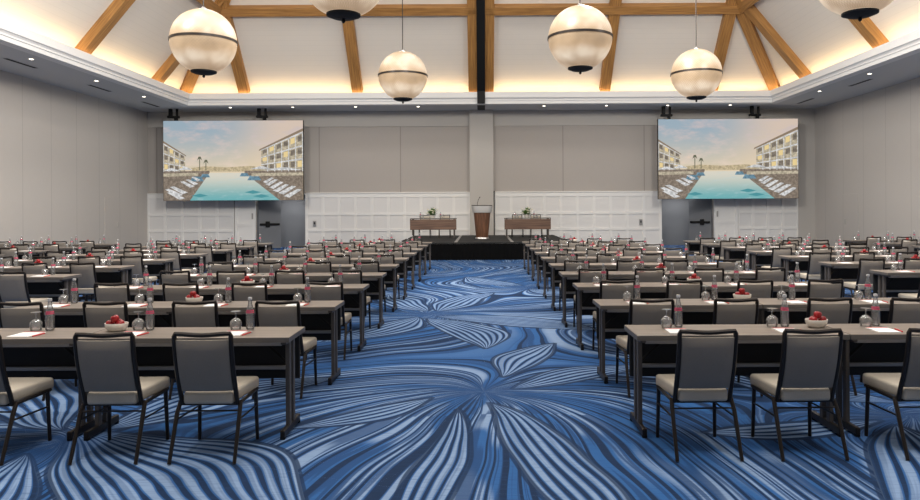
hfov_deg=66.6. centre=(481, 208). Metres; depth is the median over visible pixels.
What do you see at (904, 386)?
banquet chair
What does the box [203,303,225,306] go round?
notepad
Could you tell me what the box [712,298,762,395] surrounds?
banquet chair
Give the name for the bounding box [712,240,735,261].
banquet chair
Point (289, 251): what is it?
table
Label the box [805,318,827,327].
fruit bowl
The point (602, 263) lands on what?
water bottle
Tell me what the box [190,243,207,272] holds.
banquet chair
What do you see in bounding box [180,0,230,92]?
ceiling beam
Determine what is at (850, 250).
banquet chair
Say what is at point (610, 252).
table
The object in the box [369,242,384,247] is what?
banquet chair
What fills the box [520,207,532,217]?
flower arrangement
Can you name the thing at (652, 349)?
table
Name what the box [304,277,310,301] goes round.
water bottle
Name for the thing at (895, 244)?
table
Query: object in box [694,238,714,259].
banquet chair
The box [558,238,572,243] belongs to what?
banquet chair
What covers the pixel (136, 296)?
bowl
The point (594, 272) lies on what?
stemmed glass
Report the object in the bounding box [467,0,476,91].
ceiling beam
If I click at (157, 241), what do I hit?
banquet chair
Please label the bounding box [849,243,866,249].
banquet chair
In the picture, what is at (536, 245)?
banquet chair
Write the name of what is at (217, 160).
projection screen
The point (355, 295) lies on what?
table
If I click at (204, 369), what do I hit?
banquet chair
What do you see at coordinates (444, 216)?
banquet chair
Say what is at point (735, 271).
water bottle
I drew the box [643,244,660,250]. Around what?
banquet chair
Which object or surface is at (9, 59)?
ceiling vent
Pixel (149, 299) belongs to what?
water bottle
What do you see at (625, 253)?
banquet chair
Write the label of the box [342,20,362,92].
ceiling beam
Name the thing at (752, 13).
ceiling beam
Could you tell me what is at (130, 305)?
notepad
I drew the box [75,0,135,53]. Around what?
ceiling beam
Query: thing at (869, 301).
notepad
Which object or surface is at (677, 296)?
water bottle
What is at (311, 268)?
banquet chair
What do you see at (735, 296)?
fruit bowl
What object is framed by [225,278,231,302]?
water bottle
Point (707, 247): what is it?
table
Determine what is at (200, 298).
fruit bowl
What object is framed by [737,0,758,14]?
ceiling beam
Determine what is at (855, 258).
banquet chair
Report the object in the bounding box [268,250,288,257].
banquet chair
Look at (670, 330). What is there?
notepad
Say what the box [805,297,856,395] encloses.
banquet chair
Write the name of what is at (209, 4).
ceiling beam
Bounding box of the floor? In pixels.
[0,245,919,499]
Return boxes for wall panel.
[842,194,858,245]
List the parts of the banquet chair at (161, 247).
backrest, frame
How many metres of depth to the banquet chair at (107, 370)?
4.60 m
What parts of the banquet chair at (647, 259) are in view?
backrest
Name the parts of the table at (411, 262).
rail, modesty panel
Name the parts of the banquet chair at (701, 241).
backrest, frame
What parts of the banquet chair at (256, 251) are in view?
backrest, frame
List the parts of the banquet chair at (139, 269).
backrest, frame, seat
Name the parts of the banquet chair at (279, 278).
backrest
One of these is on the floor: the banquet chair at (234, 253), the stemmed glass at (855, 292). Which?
the banquet chair at (234, 253)
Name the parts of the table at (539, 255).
modesty panel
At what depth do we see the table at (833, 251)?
14.45 m
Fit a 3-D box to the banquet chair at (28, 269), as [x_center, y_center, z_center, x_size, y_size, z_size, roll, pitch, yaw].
[-6.909,1.256,11.053,0.445,0.860,0.576,0,0,-1]
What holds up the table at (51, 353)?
on the floor
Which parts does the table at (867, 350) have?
rail, modesty panel, rail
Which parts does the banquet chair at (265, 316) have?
backrest, frame, leg, seat, seat frame, leg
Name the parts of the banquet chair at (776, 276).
backrest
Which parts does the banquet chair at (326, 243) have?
backrest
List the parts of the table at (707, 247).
modesty panel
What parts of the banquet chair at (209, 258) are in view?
backrest, frame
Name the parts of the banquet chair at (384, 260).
backrest, frame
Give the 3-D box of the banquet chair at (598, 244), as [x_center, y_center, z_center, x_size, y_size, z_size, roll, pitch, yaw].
[3.020,1.204,17.305,0.445,0.860,0.576,0,0,1]
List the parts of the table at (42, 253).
rail, modesty panel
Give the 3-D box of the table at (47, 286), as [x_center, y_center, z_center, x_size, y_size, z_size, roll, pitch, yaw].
[-6.558,1.314,9.912,1.520,0.740,0.460,0,0,0]
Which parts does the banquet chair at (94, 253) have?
backrest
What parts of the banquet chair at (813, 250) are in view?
backrest, frame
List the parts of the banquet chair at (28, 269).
backrest, frame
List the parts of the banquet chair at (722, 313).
frame, backrest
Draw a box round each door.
[104,197,120,249]
[235,200,253,242]
[258,200,280,247]
[689,199,711,240]
[716,199,737,239]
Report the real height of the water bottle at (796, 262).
0.243 m
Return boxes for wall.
[0,70,147,249]
[148,124,713,241]
[257,194,304,246]
[662,199,712,244]
[798,124,815,242]
[815,77,919,245]
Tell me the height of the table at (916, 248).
0.740 m
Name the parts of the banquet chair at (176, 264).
backrest, frame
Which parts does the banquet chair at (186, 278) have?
backrest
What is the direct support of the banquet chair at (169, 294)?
on the floor
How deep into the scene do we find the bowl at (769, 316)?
5.36 m
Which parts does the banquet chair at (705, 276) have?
backrest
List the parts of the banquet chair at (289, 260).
backrest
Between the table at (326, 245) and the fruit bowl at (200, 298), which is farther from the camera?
the table at (326, 245)
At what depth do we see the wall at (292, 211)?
31.20 m
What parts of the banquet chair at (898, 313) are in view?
frame, backrest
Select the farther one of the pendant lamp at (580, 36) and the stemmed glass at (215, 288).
the pendant lamp at (580, 36)
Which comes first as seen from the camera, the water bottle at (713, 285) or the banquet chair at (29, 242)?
the water bottle at (713, 285)
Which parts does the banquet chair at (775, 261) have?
seat, frame, backrest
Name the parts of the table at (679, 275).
modesty panel, rail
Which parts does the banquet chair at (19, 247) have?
backrest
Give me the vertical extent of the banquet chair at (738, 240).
0.860 m
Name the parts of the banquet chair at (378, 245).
backrest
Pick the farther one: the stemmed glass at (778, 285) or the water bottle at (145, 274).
the water bottle at (145, 274)
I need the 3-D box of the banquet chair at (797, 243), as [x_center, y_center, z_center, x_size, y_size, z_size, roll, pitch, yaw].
[7.513,1.180,17.276,0.445,0.860,0.576,0,0,1]
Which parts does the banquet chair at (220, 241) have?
backrest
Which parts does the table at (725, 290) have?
modesty panel, rail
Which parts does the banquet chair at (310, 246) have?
backrest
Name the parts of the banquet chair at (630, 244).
backrest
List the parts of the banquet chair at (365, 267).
backrest, frame, leg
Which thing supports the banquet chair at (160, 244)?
on the floor
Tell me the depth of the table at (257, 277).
9.79 m
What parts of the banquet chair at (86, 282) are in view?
backrest, frame, seat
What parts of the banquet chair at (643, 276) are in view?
backrest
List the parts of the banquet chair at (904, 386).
leg, seat, seat frame, leg, frame, backrest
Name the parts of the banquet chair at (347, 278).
backrest, frame, leg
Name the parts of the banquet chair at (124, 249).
frame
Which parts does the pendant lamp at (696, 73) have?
suspension rod, glass globe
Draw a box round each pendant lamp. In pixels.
[168,0,237,77]
[309,0,378,22]
[378,0,427,103]
[547,0,612,73]
[670,0,722,101]
[819,0,893,21]
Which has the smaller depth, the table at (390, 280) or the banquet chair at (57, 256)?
the table at (390, 280)
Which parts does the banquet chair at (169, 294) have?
backrest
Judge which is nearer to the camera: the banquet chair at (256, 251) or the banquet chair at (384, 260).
the banquet chair at (384, 260)
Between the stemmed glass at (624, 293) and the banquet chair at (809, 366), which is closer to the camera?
the banquet chair at (809, 366)
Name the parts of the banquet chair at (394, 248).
backrest, frame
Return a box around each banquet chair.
[0,241,9,246]
[0,247,18,259]
[0,256,13,265]
[0,271,50,307]
[0,302,77,400]
[0,335,53,465]
[13,244,28,249]
[21,262,64,301]
[23,241,37,246]
[33,256,57,301]
[43,244,59,253]
[46,251,66,258]
[52,241,66,246]
[68,332,169,464]
[69,262,113,300]
[76,256,100,301]
[79,241,94,252]
[82,301,129,327]
[86,251,106,258]
[91,247,109,253]
[93,283,130,301]
[120,256,156,284]
[123,247,152,284]
[123,250,144,284]
[125,243,141,248]
[156,240,170,244]
[156,243,172,249]
[159,246,177,284]
[159,270,190,284]
[160,250,191,273]
[162,283,198,300]
[167,331,258,463]
[168,300,218,398]
[184,240,198,245]
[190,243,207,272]
[194,246,220,272]
[208,261,233,272]
[213,240,227,245]
[216,270,246,284]
[220,243,242,264]
[231,282,267,300]
[242,255,264,264]
[243,240,263,257]
[252,300,316,398]
[257,261,282,272]
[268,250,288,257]
[275,270,304,283]
[285,255,307,263]
[291,246,308,252]
[305,282,351,359]
[306,250,325,257]
[306,261,331,272]
[307,242,322,248]
[323,239,337,244]
[324,245,341,252]
[328,254,350,263]
[332,270,370,328]
[339,242,354,248]
[343,249,362,257]
[350,239,364,244]
[352,261,385,316]
[359,245,376,252]
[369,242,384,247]
[371,254,399,302]
[380,239,394,244]
[383,249,406,289]
[393,245,411,283]
[402,242,418,276]
[407,239,424,270]
[419,215,430,233]
[439,215,450,236]
[511,214,523,236]
[529,238,543,243]
[530,214,542,236]
[533,241,550,275]
[539,244,558,282]
[546,248,567,291]
[555,253,577,262]
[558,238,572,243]
[559,260,589,310]
[568,241,583,246]
[573,268,607,332]
[575,244,591,251]
[586,248,605,256]
[587,238,601,243]
[592,280,635,357]
[596,253,618,262]
[597,241,613,246]
[608,244,625,250]
[616,238,631,243]
[616,259,641,270]
[616,298,674,396]
[622,248,641,262]
[629,241,644,246]
[634,268,664,281]
[640,253,662,262]
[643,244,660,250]
[656,329,743,461]
[662,248,682,255]
[663,259,688,281]
[666,280,702,298]
[685,253,707,261]
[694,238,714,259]
[694,268,723,281]
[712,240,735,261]
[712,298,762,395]
[716,259,742,270]
[723,237,743,261]
[736,243,762,269]
[737,279,773,297]
[744,240,767,269]
[750,328,849,460]
[755,267,785,281]
[758,237,772,242]
[761,247,792,281]
[779,243,796,249]
[782,240,798,245]
[787,237,801,242]
[796,252,831,281]
[801,247,831,281]
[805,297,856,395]
[806,279,843,297]
[811,243,829,249]
[812,240,828,244]
[843,258,884,297]
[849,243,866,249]
[849,247,869,289]
[850,252,876,297]
[860,297,919,394]
[863,328,919,459]
[866,237,880,249]
[886,258,919,297]
[888,247,908,254]
[896,237,911,241]
[896,251,918,260]
[898,284,919,302]
[901,239,917,254]
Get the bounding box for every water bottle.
[45,298,54,330]
[51,258,55,274]
[71,278,77,302]
[143,266,148,285]
[145,298,154,329]
[147,278,153,302]
[199,257,203,273]
[207,265,212,285]
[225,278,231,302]
[246,297,254,329]
[253,257,257,273]
[269,265,273,284]
[303,256,307,273]
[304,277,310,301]
[338,265,342,284]
[601,263,605,283]
[634,275,640,298]
[669,263,674,282]
[674,295,682,326]
[711,275,717,299]
[734,263,738,282]
[780,294,788,326]
[788,275,794,299]
[794,262,799,282]
[864,274,871,298]
[871,294,879,325]
[898,253,902,269]
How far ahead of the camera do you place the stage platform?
22.65 m
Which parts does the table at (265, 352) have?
rail, rail, modesty panel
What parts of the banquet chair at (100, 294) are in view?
backrest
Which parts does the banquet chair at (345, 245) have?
backrest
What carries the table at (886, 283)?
on the floor
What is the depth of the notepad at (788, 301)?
6.69 m
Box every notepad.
[7,332,44,336]
[44,304,69,307]
[121,304,146,306]
[125,331,146,336]
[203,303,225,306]
[231,330,248,335]
[286,303,305,305]
[664,328,685,333]
[704,301,726,303]
[772,328,793,332]
[781,300,806,303]
[860,300,886,302]
[865,327,900,332]
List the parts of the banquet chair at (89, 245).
backrest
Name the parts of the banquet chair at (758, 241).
frame, backrest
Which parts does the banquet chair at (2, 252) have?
backrest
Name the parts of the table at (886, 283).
rail, rail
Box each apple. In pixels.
[110,315,118,322]
[813,311,821,318]
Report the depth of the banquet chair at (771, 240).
18.60 m
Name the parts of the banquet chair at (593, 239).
backrest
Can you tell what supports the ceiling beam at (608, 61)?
attached to the ceiling at (280, 54)
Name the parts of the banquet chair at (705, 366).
leg, leg, seat, seat frame, frame, backrest, leg, leg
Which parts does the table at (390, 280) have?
rail, modesty panel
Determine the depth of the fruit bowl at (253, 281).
8.38 m
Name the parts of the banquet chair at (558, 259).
backrest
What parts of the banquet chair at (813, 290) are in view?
backrest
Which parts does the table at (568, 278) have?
modesty panel, rail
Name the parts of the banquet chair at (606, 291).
leg, frame, backrest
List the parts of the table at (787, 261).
modesty panel, rail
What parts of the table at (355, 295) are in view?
rail, modesty panel, rail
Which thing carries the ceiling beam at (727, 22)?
attached to the ceiling at (280, 54)
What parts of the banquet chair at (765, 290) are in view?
backrest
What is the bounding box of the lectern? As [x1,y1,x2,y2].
[471,197,492,238]
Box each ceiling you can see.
[0,0,919,92]
[0,44,919,111]
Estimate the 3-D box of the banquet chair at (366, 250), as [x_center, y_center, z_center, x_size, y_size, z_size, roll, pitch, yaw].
[-2.522,1.233,15.730,0.445,0.860,0.576,0,0,1]
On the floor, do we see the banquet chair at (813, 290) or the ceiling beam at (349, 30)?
the banquet chair at (813, 290)
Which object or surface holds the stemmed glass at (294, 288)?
on the table at (321, 320)
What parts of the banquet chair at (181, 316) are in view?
leg, frame, backrest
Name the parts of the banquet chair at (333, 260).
backrest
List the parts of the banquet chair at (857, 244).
backrest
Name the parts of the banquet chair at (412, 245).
backrest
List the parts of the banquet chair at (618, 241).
backrest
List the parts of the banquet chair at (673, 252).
backrest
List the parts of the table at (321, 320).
rail, modesty panel, rail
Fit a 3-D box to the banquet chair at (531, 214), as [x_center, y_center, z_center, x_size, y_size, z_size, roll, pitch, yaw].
[2.053,0.629,26.523,0.445,0.860,0.576,0,0,0]
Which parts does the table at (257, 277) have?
rail, modesty panel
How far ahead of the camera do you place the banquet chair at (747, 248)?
15.47 m
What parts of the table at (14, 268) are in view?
rail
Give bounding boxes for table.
[0,266,21,271]
[0,274,81,301]
[0,328,105,440]
[10,244,50,246]
[14,259,88,300]
[15,301,180,382]
[18,250,49,258]
[30,247,87,253]
[48,265,134,284]
[67,244,117,249]
[67,254,123,258]
[78,327,304,440]
[84,259,175,300]
[110,285,241,301]
[111,250,159,282]
[132,253,207,284]
[142,246,188,249]
[171,273,279,284]
[172,243,213,245]
[177,300,343,384]
[178,249,233,264]
[189,246,255,272]
[206,264,305,272]
[213,243,273,257]
[239,284,368,351]
[240,258,326,264]
[266,253,342,263]
[272,272,386,328]
[288,249,354,252]
[301,264,398,311]
[305,245,367,248]
[324,257,408,299]
[341,252,416,289]
[355,248,422,281]
[366,245,427,274]
[395,242,431,269]
[410,218,456,238]
[504,217,550,237]
[522,241,578,268]
[525,244,585,274]
[529,247,596,280]
[534,251,609,288]
[541,256,625,298]
[548,263,645,310]
[559,271,671,327]
[573,282,708,349]
[593,298,761,383]
[595,247,664,250]
[607,251,683,255]
[622,256,708,262]
[624,324,849,437]
[642,262,731,270]
[666,270,773,281]
[683,240,728,255]
[701,243,750,258]
[702,282,829,298]
[722,246,792,279]
[744,240,786,266]
[747,250,811,269]
[753,298,919,323]
[768,243,811,245]
[778,255,867,296]
[795,246,848,279]
[818,261,901,283]
[826,323,919,436]
[832,250,887,254]
[843,240,895,245]
[866,255,919,295]
[869,270,919,297]
[874,242,919,249]
[912,246,919,254]
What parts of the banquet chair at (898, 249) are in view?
backrest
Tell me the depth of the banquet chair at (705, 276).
9.22 m
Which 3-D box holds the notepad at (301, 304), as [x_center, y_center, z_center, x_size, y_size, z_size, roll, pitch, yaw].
[-1.784,0.916,6.719,0.155,0.007,0.205,0,0,-1]
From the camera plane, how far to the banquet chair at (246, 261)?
12.37 m
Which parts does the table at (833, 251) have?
rail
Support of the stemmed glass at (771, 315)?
on the table at (652, 349)
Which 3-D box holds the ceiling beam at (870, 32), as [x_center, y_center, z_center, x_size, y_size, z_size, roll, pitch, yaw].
[9.070,-7.657,20.200,5.165,6.117,0.420,0,0,0]
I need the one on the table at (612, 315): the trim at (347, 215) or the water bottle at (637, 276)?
the water bottle at (637, 276)
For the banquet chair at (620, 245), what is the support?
on the floor
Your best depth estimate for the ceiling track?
26.08 m
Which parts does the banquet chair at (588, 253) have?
backrest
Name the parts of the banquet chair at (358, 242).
backrest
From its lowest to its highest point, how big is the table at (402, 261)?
0.740 m
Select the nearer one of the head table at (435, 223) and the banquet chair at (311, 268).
the banquet chair at (311, 268)
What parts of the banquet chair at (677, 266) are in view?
backrest, frame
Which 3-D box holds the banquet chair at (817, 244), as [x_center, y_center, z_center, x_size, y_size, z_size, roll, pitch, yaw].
[7.487,1.180,15.721,0.445,0.860,0.576,0,0,1]
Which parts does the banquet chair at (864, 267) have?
seat frame, seat, frame, backrest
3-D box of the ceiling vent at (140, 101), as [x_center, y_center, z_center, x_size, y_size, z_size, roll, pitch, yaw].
[-12.771,-4.037,27.000,0.170,0.014,1.360,0,0,0]
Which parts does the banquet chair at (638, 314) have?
leg, seat, seat frame, leg, frame, backrest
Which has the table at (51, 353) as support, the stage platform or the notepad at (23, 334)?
the notepad at (23, 334)
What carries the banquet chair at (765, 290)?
on the floor
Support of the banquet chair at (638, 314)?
on the floor
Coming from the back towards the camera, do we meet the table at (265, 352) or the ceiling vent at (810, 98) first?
the ceiling vent at (810, 98)
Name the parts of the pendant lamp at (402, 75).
suspension rod, glass globe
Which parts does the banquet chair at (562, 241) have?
backrest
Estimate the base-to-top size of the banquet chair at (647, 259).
0.860 m
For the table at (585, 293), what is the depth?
8.38 m
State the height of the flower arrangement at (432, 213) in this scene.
0.421 m
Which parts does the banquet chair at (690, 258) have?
backrest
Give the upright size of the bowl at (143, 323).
0.091 m
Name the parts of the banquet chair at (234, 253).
backrest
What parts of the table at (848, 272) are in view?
rail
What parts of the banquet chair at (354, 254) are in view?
backrest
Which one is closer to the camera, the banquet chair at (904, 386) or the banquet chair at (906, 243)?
the banquet chair at (904, 386)
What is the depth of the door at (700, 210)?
29.76 m
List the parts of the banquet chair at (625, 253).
backrest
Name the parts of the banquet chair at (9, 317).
backrest, frame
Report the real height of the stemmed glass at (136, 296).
0.142 m
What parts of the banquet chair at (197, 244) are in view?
backrest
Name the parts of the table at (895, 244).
modesty panel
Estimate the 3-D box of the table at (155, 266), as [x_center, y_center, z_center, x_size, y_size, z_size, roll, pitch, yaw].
[-6.558,1.314,13.030,1.520,0.740,0.460,0,0,0]
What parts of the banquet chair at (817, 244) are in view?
backrest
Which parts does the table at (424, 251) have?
modesty panel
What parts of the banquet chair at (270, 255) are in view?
backrest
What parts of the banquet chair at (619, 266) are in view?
backrest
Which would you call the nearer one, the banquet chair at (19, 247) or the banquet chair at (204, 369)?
the banquet chair at (204, 369)
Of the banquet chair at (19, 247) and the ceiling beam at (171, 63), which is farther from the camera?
the ceiling beam at (171, 63)
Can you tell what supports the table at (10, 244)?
on the floor
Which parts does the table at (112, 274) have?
rail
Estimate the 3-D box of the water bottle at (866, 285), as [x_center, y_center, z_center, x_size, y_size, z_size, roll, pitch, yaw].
[3.812,0.766,6.915,0.063,0.243,0.063,0,0,-40]
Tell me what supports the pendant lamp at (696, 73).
hanging from the ceiling at (280, 54)
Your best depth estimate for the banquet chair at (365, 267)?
10.78 m
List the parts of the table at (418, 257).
modesty panel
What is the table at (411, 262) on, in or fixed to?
on the floor
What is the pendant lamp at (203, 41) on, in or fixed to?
hanging from the ceiling at (280, 54)
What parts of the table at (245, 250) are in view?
rail, modesty panel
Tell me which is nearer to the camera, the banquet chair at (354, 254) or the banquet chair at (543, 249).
the banquet chair at (354, 254)
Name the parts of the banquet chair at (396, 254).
backrest, frame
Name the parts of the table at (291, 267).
rail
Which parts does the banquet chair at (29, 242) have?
backrest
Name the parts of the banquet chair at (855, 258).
frame, backrest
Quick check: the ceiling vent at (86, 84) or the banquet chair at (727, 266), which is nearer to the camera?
the banquet chair at (727, 266)
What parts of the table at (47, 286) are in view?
rail, rail, modesty panel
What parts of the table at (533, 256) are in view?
modesty panel, rail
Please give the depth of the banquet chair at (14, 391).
4.78 m
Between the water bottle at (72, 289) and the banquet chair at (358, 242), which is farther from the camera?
the banquet chair at (358, 242)
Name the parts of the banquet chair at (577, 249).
backrest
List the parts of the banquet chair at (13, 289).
backrest, frame, seat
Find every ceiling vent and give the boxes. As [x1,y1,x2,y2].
[2,58,37,67]
[86,84,112,91]
[140,101,159,106]
[795,98,814,103]
[849,79,872,85]
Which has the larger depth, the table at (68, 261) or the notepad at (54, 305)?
the table at (68, 261)
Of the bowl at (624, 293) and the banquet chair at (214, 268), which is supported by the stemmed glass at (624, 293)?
the bowl at (624, 293)
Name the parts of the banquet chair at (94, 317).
backrest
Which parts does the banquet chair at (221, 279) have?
backrest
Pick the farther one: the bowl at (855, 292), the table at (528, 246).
the table at (528, 246)
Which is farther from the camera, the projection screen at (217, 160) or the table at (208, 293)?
the projection screen at (217, 160)
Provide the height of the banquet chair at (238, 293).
0.860 m
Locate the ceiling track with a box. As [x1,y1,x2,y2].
[476,0,484,109]
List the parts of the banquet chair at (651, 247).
backrest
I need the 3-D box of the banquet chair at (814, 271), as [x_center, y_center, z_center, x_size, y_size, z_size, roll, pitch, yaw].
[5.980,1.188,12.615,0.445,0.860,0.576,0,0,0]
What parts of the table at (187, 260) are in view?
rail, rail, modesty panel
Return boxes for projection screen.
[163,108,303,200]
[657,106,798,198]
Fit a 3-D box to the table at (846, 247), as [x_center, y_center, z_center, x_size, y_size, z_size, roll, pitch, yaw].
[7.902,1.239,16.148,1.520,0.740,0.460,0,0,0]
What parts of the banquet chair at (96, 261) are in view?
backrest, frame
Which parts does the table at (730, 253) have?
modesty panel, rail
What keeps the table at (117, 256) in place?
on the floor
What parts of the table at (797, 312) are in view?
modesty panel, rail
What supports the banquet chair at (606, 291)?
on the floor
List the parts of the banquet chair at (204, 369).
leg, leg, backrest, frame, seat frame, seat, leg, leg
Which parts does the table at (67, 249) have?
rail, modesty panel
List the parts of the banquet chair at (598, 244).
backrest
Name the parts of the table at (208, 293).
rail, modesty panel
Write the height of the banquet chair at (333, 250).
0.860 m
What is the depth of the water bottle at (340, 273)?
8.48 m
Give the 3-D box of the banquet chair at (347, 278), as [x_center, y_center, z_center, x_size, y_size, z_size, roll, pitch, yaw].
[-1.765,1.229,9.476,0.445,0.860,0.576,0,0,2]
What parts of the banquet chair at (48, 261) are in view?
backrest, frame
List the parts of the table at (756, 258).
modesty panel, rail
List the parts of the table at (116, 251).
rail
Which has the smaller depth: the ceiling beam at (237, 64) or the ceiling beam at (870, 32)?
the ceiling beam at (870, 32)
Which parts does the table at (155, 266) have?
rail, modesty panel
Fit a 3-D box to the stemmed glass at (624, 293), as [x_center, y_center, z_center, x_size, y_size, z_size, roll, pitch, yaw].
[1.430,0.832,6.900,0.089,0.142,0.089,0,0,38]
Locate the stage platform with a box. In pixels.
[399,235,560,259]
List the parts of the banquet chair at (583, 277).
leg, frame, backrest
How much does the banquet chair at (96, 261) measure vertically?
0.860 m
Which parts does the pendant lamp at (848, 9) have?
glass globe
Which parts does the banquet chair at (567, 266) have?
leg, backrest, frame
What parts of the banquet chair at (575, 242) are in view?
backrest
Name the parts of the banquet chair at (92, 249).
backrest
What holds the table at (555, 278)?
on the floor
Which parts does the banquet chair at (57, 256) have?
backrest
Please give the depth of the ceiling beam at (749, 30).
26.30 m
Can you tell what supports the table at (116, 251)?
on the floor
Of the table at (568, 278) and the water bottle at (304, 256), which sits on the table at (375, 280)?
the water bottle at (304, 256)
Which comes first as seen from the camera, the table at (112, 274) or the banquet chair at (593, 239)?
the table at (112, 274)
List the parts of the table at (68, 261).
rail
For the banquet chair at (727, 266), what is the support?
on the floor
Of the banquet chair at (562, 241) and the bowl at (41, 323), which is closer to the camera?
the bowl at (41, 323)
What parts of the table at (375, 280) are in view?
rail, modesty panel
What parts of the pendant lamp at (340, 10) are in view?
glass globe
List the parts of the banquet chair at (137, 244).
backrest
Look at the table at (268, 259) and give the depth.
12.89 m
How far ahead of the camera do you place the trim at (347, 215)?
29.27 m
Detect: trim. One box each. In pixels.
[0,19,919,106]
[147,109,814,127]
[147,193,234,245]
[254,193,306,245]
[306,192,469,244]
[493,191,494,234]
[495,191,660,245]
[660,199,715,246]
[738,199,797,239]
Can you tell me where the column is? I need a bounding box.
[469,110,493,234]
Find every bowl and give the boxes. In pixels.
[29,319,42,330]
[58,294,68,303]
[104,321,128,330]
[132,318,144,330]
[135,294,144,302]
[185,296,202,301]
[230,318,241,329]
[240,280,254,282]
[623,291,631,300]
[701,291,709,299]
[733,293,750,298]
[766,315,777,326]
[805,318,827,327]
[854,290,863,298]
[859,315,871,326]
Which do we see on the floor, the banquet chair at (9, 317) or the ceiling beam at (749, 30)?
the banquet chair at (9, 317)
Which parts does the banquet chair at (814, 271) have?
seat, frame, backrest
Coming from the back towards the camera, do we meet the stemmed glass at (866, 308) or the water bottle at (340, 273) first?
the water bottle at (340, 273)
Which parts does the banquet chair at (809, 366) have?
leg, leg, seat, seat frame, frame, leg, backrest, leg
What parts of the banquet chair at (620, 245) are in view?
backrest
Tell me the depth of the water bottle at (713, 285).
6.92 m
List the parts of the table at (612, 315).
rail, modesty panel, rail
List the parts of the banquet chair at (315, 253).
backrest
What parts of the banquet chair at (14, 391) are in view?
backrest, frame, leg, seat frame, seat, leg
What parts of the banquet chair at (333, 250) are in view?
backrest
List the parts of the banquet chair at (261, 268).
backrest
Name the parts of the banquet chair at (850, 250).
backrest, frame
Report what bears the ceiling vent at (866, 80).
in the ceiling at (905, 69)
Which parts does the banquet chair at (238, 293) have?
backrest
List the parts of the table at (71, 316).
rail, modesty panel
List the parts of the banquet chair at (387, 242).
backrest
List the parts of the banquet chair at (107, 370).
leg, backrest, frame, leg, seat frame, seat, leg, leg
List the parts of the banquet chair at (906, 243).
frame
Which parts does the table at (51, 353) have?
rail, modesty panel, rail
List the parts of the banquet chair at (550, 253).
frame, backrest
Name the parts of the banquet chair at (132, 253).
backrest, frame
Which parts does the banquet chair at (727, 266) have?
backrest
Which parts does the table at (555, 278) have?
modesty panel, rail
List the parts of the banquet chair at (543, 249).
backrest, frame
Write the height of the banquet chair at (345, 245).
0.860 m
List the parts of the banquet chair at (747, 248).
frame, backrest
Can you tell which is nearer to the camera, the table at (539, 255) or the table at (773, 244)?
the table at (539, 255)
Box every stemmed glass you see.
[29,311,42,330]
[58,289,68,303]
[132,311,144,330]
[135,288,144,302]
[197,274,204,285]
[214,288,222,302]
[230,310,241,329]
[293,288,301,301]
[593,272,599,283]
[623,286,631,300]
[661,308,672,327]
[701,286,709,299]
[766,308,777,326]
[777,285,785,299]
[854,285,863,298]
[859,307,871,326]
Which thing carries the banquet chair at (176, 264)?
on the floor
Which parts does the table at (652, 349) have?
modesty panel, rail, rail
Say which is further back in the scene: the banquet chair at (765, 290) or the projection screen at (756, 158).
the projection screen at (756, 158)
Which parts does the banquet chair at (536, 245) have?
frame, backrest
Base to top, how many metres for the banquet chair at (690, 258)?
0.860 m
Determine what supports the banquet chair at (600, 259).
on the floor
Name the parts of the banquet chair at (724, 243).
backrest, frame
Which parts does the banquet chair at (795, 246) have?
backrest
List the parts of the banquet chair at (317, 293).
backrest, frame, leg, seat, leg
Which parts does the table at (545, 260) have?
modesty panel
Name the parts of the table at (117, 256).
rail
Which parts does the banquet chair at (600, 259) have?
backrest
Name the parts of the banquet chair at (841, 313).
frame, backrest, leg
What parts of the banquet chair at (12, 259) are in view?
backrest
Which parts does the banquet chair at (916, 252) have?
backrest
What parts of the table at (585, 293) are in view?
modesty panel, rail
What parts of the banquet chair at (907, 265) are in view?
frame, backrest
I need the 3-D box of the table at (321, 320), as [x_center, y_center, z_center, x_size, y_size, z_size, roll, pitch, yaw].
[-2.138,1.291,6.794,1.520,0.740,0.460,0,0,0]
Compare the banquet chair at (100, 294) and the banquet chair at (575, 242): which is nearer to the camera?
the banquet chair at (100, 294)
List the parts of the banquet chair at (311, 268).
backrest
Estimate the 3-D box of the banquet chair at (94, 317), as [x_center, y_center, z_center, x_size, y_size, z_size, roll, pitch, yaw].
[-3.293,1.237,6.383,0.445,0.860,0.576,0,0,2]
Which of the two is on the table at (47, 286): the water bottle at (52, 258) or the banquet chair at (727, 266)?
the water bottle at (52, 258)
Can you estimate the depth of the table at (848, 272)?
11.64 m
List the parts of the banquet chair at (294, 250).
backrest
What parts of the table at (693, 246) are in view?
modesty panel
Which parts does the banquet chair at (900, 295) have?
seat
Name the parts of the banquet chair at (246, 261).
backrest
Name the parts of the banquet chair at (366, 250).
backrest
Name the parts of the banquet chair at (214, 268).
backrest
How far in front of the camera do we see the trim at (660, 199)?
29.21 m
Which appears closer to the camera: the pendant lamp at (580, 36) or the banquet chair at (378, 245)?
the pendant lamp at (580, 36)
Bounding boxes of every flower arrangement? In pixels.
[427,208,437,217]
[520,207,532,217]
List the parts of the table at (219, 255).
rail, modesty panel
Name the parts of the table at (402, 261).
modesty panel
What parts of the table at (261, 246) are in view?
modesty panel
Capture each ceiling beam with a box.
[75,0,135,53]
[152,0,224,82]
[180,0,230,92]
[196,0,221,13]
[220,3,743,16]
[222,0,250,92]
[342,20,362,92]
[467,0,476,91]
[485,0,493,91]
[599,0,621,90]
[714,0,736,90]
[735,0,811,77]
[736,12,779,89]
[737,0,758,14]
[848,17,888,47]
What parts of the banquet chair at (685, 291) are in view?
backrest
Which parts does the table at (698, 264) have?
rail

